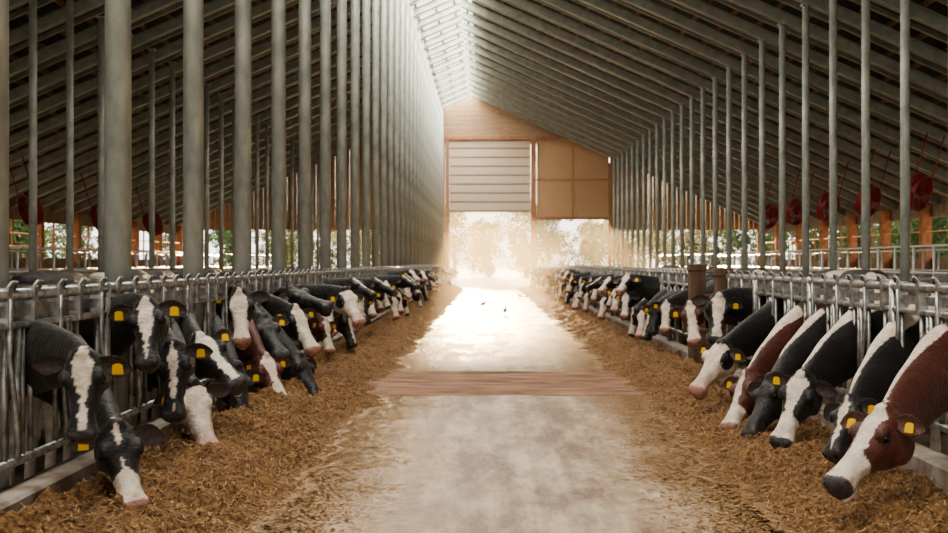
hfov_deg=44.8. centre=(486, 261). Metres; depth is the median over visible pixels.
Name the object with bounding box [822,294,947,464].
cow
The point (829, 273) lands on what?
cow
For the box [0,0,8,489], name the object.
steel column
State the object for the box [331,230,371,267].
tree
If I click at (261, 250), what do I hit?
tree
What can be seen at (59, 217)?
wall
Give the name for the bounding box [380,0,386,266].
steel column
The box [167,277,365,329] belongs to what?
cow
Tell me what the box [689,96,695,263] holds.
steel column
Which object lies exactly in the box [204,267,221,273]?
cow
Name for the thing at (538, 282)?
cow
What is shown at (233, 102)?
steel column
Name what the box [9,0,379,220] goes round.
roof beams
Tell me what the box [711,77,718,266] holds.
steel column
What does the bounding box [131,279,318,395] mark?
cow
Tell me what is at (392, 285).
cow
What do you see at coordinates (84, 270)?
divider
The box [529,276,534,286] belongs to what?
cow
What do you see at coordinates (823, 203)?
fan
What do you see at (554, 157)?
window panel
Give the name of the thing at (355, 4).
steel column
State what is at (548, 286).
cow
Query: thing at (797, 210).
fan
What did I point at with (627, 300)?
cow
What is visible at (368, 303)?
cow
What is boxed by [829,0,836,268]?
steel column
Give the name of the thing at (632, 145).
steel column
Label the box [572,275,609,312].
cow
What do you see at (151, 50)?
steel column
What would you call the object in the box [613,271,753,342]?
cow
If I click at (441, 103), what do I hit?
steel column
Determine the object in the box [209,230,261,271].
tree
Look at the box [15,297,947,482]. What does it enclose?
floor
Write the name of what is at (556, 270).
cow
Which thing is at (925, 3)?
roof purlins
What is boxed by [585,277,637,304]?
cow
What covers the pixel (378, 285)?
cow
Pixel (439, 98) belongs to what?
steel column
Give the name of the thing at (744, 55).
steel column
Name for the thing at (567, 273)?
cow
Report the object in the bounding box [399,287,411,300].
cow
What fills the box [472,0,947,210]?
roof beams
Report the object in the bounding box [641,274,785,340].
cow
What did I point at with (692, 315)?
cow
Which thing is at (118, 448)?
cow
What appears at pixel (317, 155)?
steel column
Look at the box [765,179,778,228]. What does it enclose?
fan
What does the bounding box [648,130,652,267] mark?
steel column
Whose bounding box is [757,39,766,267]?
steel column
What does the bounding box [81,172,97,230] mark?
fan
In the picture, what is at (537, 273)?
cow
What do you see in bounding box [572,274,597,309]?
cow
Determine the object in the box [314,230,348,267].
tree
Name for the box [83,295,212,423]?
cow
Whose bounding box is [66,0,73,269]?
steel column
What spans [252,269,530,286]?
ground
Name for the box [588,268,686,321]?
cow
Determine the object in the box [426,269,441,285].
cow
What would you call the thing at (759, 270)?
cow
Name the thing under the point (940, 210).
wall
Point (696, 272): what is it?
gate post
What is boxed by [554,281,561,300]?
cow
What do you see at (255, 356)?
cow
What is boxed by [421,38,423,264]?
steel column
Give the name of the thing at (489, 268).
tree
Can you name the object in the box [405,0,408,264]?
steel column
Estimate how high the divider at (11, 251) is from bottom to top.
1.980 m
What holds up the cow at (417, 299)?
on the floor at (924, 438)
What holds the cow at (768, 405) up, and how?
on the floor at (924, 438)
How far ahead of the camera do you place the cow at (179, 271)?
24.61 m
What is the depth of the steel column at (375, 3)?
28.28 m
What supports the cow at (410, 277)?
on the floor at (924, 438)
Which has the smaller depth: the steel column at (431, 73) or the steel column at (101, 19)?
the steel column at (101, 19)
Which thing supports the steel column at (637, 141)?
on the floor at (924, 438)
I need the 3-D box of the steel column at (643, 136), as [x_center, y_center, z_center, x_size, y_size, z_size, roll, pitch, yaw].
[7.700,-2.310,56.380,0.221,7.819,0.255,0,0,0]
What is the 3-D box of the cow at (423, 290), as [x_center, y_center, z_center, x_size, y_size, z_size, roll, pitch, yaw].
[-3.175,0.896,38.274,2.550,1.420,0.691,0,0,12]
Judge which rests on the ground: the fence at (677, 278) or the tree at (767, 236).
the tree at (767, 236)
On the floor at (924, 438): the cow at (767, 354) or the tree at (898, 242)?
the cow at (767, 354)
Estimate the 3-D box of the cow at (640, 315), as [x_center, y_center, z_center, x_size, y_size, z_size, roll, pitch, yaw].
[3.716,0.902,19.448,2.573,1.409,0.697,0,0,-6]
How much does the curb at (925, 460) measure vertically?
0.300 m
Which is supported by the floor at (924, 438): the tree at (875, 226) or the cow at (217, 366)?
the cow at (217, 366)
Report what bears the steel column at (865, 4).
on the floor at (924, 438)
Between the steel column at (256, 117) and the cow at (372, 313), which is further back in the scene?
the steel column at (256, 117)
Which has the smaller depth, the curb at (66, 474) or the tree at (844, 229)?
the curb at (66, 474)
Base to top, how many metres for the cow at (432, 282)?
1.450 m
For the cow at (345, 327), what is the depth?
16.95 m
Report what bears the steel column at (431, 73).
on the floor at (924, 438)
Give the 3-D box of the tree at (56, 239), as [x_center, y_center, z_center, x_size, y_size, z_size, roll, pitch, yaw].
[-37.622,-2.461,93.952,6.171,8.148,6.791,0,0,-16]
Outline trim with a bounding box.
[445,136,610,285]
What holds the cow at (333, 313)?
on the floor at (924, 438)
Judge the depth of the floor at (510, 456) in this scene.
9.32 m
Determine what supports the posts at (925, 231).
on the floor at (924, 438)
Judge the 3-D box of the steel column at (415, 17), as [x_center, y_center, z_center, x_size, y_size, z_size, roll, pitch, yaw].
[-2.750,-3.876,43.770,0.247,10.951,0.285,0,0,0]
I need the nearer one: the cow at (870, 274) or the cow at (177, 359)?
the cow at (177, 359)
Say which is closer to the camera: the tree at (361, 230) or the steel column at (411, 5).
the steel column at (411, 5)
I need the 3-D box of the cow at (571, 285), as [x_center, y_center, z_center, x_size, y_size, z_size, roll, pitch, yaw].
[3.597,0.877,33.456,2.651,1.450,0.748,0,0,-10]
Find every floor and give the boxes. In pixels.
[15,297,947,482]
[241,287,808,532]
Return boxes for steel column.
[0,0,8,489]
[29,0,36,271]
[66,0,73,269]
[95,16,104,270]
[105,0,130,424]
[131,33,133,268]
[147,48,156,267]
[168,61,176,267]
[183,0,203,380]
[204,83,210,266]
[218,93,224,272]
[231,101,234,271]
[235,0,251,274]
[254,116,259,270]
[264,122,269,266]
[271,0,285,273]
[290,138,294,267]
[297,142,298,266]
[299,0,310,349]
[311,151,313,265]
[316,154,319,268]
[320,0,330,270]
[337,0,346,331]
[351,0,359,268]
[362,0,369,267]
[372,0,378,312]
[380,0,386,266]
[387,0,393,265]
[394,0,399,265]
[400,0,404,265]
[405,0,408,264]
[409,3,414,264]
[414,16,417,264]
[417,27,420,264]
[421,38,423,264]
[424,48,426,263]
[426,57,429,263]
[429,65,431,263]
[431,73,433,263]
[433,80,435,263]
[435,86,437,263]
[437,93,439,263]
[439,98,440,263]
[441,103,442,263]
[442,108,443,263]
[612,159,615,266]
[616,156,619,266]
[621,152,624,266]
[626,148,629,266]
[630,144,634,266]
[636,140,639,266]
[642,135,646,267]
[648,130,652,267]
[655,124,659,267]
[662,118,667,265]
[670,111,675,265]
[679,104,684,267]
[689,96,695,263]
[699,87,706,263]
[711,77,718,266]
[725,66,732,267]
[740,53,748,267]
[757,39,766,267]
[777,23,787,274]
[800,4,811,276]
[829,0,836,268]
[861,0,869,269]
[900,0,909,280]
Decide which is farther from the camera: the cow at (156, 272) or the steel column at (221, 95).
the steel column at (221, 95)
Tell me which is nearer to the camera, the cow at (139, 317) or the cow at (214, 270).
the cow at (139, 317)
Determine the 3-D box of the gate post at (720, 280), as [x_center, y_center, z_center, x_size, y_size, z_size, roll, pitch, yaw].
[3.030,0.840,14.750,0.240,1.520,0.240,0,0,0]
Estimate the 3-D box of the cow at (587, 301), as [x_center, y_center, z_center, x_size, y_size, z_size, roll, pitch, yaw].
[3.657,0.907,30.106,2.555,1.399,0.692,0,0,-14]
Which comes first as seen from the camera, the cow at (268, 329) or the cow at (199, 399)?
the cow at (199, 399)
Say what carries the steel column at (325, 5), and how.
on the floor at (924, 438)
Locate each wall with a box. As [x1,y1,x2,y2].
[9,201,182,280]
[209,96,757,229]
[757,197,947,281]
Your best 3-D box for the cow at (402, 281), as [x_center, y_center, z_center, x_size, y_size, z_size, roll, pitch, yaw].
[-2.971,0.909,27.087,2.825,1.394,0.674,0,0,8]
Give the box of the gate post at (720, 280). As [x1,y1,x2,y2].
[713,268,733,335]
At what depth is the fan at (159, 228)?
49.12 m
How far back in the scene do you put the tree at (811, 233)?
121.30 m
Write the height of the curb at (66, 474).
0.370 m
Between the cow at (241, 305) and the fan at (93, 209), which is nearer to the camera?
the cow at (241, 305)
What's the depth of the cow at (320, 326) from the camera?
15.49 m
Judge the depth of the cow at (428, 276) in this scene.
37.24 m
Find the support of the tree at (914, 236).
on the ground
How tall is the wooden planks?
0.036 m
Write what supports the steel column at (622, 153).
on the floor at (924, 438)
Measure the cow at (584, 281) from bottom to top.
1.402 m
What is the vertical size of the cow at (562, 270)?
1.411 m
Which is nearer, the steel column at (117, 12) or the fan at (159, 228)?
the steel column at (117, 12)
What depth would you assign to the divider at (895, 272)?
31.27 m
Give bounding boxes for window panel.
[537,139,608,216]
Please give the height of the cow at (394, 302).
1.468 m
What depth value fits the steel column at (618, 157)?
67.32 m
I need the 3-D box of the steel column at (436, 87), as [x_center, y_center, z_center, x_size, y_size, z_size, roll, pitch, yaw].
[-2.750,-3.876,61.370,0.247,10.951,0.285,0,0,0]
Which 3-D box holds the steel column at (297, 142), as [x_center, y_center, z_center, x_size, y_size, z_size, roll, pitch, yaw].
[-9.800,-2.314,60.020,0.221,7.828,0.255,0,0,0]
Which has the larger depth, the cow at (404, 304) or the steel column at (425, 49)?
the steel column at (425, 49)
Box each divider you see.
[9,246,286,279]
[9,250,231,275]
[659,244,947,281]
[718,249,947,281]
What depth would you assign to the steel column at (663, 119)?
49.70 m
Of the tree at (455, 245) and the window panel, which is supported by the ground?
the tree at (455, 245)
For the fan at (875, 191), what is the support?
hanging from the roof
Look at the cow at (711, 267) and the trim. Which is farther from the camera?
the trim
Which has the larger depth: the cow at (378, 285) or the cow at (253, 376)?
the cow at (378, 285)
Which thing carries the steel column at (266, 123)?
on the floor at (924, 438)
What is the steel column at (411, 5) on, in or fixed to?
on the floor at (924, 438)
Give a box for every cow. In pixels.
[9,270,99,284]
[9,300,163,508]
[9,316,133,443]
[10,285,229,444]
[12,283,246,423]
[38,293,186,468]
[40,282,264,429]
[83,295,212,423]
[87,269,146,278]
[87,281,269,349]
[131,279,289,359]
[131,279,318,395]
[136,268,173,277]
[152,280,288,394]
[153,278,320,358]
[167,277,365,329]
[168,268,212,277]
[175,278,332,316]
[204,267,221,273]
[211,272,376,300]
[211,275,357,349]
[255,267,270,271]
[287,271,395,301]
[292,269,399,319]
[309,313,337,355]
[313,297,365,341]
[317,285,374,341]
[319,299,372,340]
[324,308,336,337]
[333,268,420,282]
[355,277,395,296]
[366,291,381,318]
[376,293,390,309]
[376,299,384,312]
[377,275,417,290]
[395,290,406,314]
[397,275,420,289]
[397,288,409,315]
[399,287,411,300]
[410,288,421,307]
[417,270,428,282]
[418,270,437,287]
[420,283,428,300]
[424,271,436,282]
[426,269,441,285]
[432,266,448,274]
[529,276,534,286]
[530,268,552,286]
[534,269,562,293]
[535,275,541,289]
[540,282,544,290]
[541,265,592,294]
[544,268,561,283]
[544,280,553,292]
[546,269,561,279]
[549,272,558,286]
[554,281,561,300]
[555,266,590,301]
[556,269,575,280]
[560,270,579,282]
[564,287,592,305]
[566,267,619,308]
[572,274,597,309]
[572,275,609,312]
[577,279,617,316]
[581,275,620,317]
[582,292,618,316]
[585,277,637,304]
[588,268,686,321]
[591,269,682,297]
[597,276,619,295]
[597,294,607,319]
[606,286,659,333]
[606,295,612,308]
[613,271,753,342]
[615,291,733,336]
[628,298,682,343]
[634,285,687,345]
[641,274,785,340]
[643,277,713,335]
[651,279,733,343]
[670,278,873,347]
[688,280,922,400]
[691,279,896,344]
[707,266,721,270]
[720,282,947,430]
[736,267,769,273]
[740,288,879,436]
[767,292,932,448]
[815,269,849,277]
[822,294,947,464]
[822,319,947,502]
[839,269,888,278]
[939,274,947,281]
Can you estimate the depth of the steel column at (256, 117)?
48.94 m
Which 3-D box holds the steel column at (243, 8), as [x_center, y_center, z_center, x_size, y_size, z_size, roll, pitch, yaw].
[-2.750,-3.876,12.970,0.247,10.951,0.285,0,0,0]
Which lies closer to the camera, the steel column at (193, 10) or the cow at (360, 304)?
the steel column at (193, 10)
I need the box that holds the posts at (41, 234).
[9,211,182,267]
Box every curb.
[0,282,446,516]
[543,287,947,491]
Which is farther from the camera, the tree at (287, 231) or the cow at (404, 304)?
the tree at (287, 231)
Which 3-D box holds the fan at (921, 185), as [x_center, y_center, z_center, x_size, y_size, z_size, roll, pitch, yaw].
[12.477,-2.538,32.917,1.080,2.182,0.811,0,0,-43]
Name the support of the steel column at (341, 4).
on the floor at (924, 438)
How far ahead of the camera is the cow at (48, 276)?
16.13 m
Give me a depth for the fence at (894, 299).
9.36 m
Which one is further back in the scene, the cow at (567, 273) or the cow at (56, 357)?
the cow at (567, 273)
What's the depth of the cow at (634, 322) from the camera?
20.77 m
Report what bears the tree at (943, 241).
on the ground
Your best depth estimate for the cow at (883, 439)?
6.97 m
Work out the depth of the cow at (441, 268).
53.32 m
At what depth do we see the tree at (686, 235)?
124.30 m
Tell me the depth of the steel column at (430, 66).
54.68 m
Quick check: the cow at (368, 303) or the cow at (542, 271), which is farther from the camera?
the cow at (542, 271)
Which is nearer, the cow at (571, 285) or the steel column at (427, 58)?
the cow at (571, 285)
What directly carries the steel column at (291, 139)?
on the floor at (924, 438)
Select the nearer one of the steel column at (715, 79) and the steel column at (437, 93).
the steel column at (715, 79)
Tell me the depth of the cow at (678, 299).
17.05 m
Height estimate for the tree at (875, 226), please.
8.025 m
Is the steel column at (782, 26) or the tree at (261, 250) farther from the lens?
the tree at (261, 250)
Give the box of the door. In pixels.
[449,140,529,211]
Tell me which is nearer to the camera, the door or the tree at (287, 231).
the door
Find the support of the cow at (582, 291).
on the floor at (924, 438)
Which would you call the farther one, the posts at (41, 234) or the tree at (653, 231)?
the tree at (653, 231)
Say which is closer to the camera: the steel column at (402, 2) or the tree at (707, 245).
the steel column at (402, 2)
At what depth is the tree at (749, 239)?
121.90 m
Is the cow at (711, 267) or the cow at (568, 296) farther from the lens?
the cow at (568, 296)
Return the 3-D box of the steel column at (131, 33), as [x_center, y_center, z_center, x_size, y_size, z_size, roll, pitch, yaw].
[-9.800,-2.314,31.420,0.221,7.828,0.255,0,0,0]
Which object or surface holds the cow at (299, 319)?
on the floor at (924, 438)
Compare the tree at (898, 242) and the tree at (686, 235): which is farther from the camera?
the tree at (686, 235)
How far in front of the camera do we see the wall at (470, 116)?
72.03 m
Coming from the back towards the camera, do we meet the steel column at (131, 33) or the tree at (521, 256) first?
the tree at (521, 256)
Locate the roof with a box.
[9,0,947,226]
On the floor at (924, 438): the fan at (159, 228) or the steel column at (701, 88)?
the steel column at (701, 88)
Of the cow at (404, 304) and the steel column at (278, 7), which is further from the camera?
the cow at (404, 304)
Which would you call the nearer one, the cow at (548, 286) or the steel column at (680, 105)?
the steel column at (680, 105)
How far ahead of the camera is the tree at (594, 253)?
115.64 m
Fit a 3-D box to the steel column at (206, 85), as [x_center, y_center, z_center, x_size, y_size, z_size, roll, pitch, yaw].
[-9.800,-2.314,40.220,0.221,7.828,0.255,0,0,0]
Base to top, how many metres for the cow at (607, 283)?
1.346 m
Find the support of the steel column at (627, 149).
on the floor at (924, 438)
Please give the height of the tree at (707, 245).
6.518 m
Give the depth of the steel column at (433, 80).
59.08 m
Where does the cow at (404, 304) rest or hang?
on the floor at (924, 438)
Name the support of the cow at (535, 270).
on the floor at (924, 438)
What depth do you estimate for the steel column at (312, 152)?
64.34 m
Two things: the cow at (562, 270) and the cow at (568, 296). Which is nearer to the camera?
the cow at (568, 296)
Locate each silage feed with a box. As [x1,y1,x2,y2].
[0,284,471,532]
[517,286,947,532]
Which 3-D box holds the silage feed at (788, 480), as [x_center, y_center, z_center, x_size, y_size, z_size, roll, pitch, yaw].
[1.737,1.431,35.417,2.422,0.399,64.834,0,0,0]
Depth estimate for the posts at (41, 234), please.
54.41 m
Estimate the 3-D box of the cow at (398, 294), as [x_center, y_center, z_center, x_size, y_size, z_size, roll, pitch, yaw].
[-3.163,0.906,27.805,2.518,1.395,0.707,0,0,9]
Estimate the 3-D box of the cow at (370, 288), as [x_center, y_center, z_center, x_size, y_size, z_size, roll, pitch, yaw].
[-3.227,0.901,19.932,2.568,1.406,0.680,0,0,3]
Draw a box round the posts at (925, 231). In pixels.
[754,205,947,281]
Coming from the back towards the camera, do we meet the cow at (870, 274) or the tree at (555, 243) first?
the tree at (555, 243)
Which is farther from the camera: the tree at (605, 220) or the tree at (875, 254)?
the tree at (605, 220)
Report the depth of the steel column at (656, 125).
51.91 m
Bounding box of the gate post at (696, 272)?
[686,264,707,364]
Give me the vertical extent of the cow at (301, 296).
1.412 m
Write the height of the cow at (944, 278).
1.489 m
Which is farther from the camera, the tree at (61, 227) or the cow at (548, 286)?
the tree at (61, 227)
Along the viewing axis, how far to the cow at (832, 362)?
9.17 m
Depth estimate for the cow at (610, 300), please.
23.59 m
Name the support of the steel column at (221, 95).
on the floor at (924, 438)
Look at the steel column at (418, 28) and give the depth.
45.88 m
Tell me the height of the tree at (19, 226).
8.952 m
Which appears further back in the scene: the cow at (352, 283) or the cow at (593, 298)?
the cow at (593, 298)
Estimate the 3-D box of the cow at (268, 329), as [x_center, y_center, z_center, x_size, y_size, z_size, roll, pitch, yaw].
[-3.253,0.895,12.768,2.671,1.412,0.891,0,0,17]
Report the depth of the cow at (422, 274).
35.76 m
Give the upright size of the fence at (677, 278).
1.199 m
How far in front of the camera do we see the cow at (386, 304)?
22.75 m
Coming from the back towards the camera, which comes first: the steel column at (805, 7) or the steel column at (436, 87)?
the steel column at (436, 87)
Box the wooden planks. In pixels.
[366,371,644,395]
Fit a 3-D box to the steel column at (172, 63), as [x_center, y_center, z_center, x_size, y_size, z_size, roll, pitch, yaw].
[-9.800,-2.314,35.820,0.221,7.828,0.255,0,0,0]
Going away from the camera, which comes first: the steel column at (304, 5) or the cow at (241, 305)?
the cow at (241, 305)
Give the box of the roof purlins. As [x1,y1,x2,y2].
[9,0,947,215]
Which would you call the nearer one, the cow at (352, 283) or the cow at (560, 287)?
the cow at (352, 283)
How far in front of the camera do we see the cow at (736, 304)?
12.69 m
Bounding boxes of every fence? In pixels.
[0,264,442,472]
[539,264,687,339]
[726,270,947,432]
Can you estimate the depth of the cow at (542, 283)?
54.32 m
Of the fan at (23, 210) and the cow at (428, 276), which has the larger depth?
the cow at (428, 276)
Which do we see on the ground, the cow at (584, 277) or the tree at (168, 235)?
the tree at (168, 235)
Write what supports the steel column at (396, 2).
on the floor at (924, 438)
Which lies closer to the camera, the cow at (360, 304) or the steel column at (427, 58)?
the cow at (360, 304)
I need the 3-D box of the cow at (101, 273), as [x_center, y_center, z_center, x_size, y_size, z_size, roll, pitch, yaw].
[-6.183,0.866,19.829,0.744,1.483,2.660,0,0,7]
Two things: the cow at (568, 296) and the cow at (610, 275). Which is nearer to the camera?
the cow at (610, 275)
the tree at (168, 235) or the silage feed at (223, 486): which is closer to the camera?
the silage feed at (223, 486)
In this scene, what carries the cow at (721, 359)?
on the floor at (924, 438)
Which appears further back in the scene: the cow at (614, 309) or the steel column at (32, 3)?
the steel column at (32, 3)
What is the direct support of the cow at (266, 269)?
on the floor at (924, 438)
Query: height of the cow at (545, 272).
1.467 m
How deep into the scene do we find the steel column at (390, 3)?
32.69 m
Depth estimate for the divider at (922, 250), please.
40.88 m
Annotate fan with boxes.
[9,155,43,225]
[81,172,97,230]
[135,184,162,235]
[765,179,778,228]
[786,170,813,225]
[816,162,848,221]
[855,148,890,216]
[910,133,944,211]
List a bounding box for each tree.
[9,220,65,258]
[28,226,58,257]
[50,224,97,258]
[163,234,209,258]
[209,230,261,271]
[252,231,297,265]
[260,230,297,267]
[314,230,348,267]
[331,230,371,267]
[350,230,379,266]
[443,207,486,276]
[463,212,514,276]
[500,199,561,277]
[515,206,579,275]
[572,220,620,265]
[593,220,648,266]
[624,230,689,268]
[654,215,712,265]
[694,220,738,266]
[708,230,769,265]
[747,230,793,259]
[786,229,837,258]
[837,225,878,258]
[870,221,899,258]
[870,232,891,255]
[891,217,946,257]
[892,220,947,257]
[896,216,947,257]
[932,234,947,257]
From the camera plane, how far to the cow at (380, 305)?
23.12 m
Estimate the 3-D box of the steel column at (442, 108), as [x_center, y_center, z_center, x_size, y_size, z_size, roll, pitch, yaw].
[-2.750,-3.876,70.170,0.247,10.951,0.285,0,0,0]
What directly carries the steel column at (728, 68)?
on the floor at (924, 438)
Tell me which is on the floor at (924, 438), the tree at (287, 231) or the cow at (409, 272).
the cow at (409, 272)
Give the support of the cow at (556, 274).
on the floor at (924, 438)
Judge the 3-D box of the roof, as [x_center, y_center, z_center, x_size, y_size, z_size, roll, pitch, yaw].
[-1.050,-6.122,28.595,37.300,8.576,85.450,0,0,0]
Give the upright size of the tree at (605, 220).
7.988 m
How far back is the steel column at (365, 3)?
26.09 m
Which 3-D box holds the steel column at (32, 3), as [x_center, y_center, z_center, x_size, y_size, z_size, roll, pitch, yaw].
[-9.800,-2.314,24.820,0.221,7.828,0.255,0,0,0]
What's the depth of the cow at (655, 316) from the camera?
17.89 m
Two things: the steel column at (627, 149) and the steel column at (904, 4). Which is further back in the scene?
the steel column at (627, 149)
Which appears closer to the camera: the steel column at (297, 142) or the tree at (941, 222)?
the steel column at (297, 142)
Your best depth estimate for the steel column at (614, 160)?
69.52 m
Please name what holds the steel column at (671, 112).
on the floor at (924, 438)
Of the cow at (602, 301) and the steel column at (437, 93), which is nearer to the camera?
the cow at (602, 301)
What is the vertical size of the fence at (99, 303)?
1.129 m

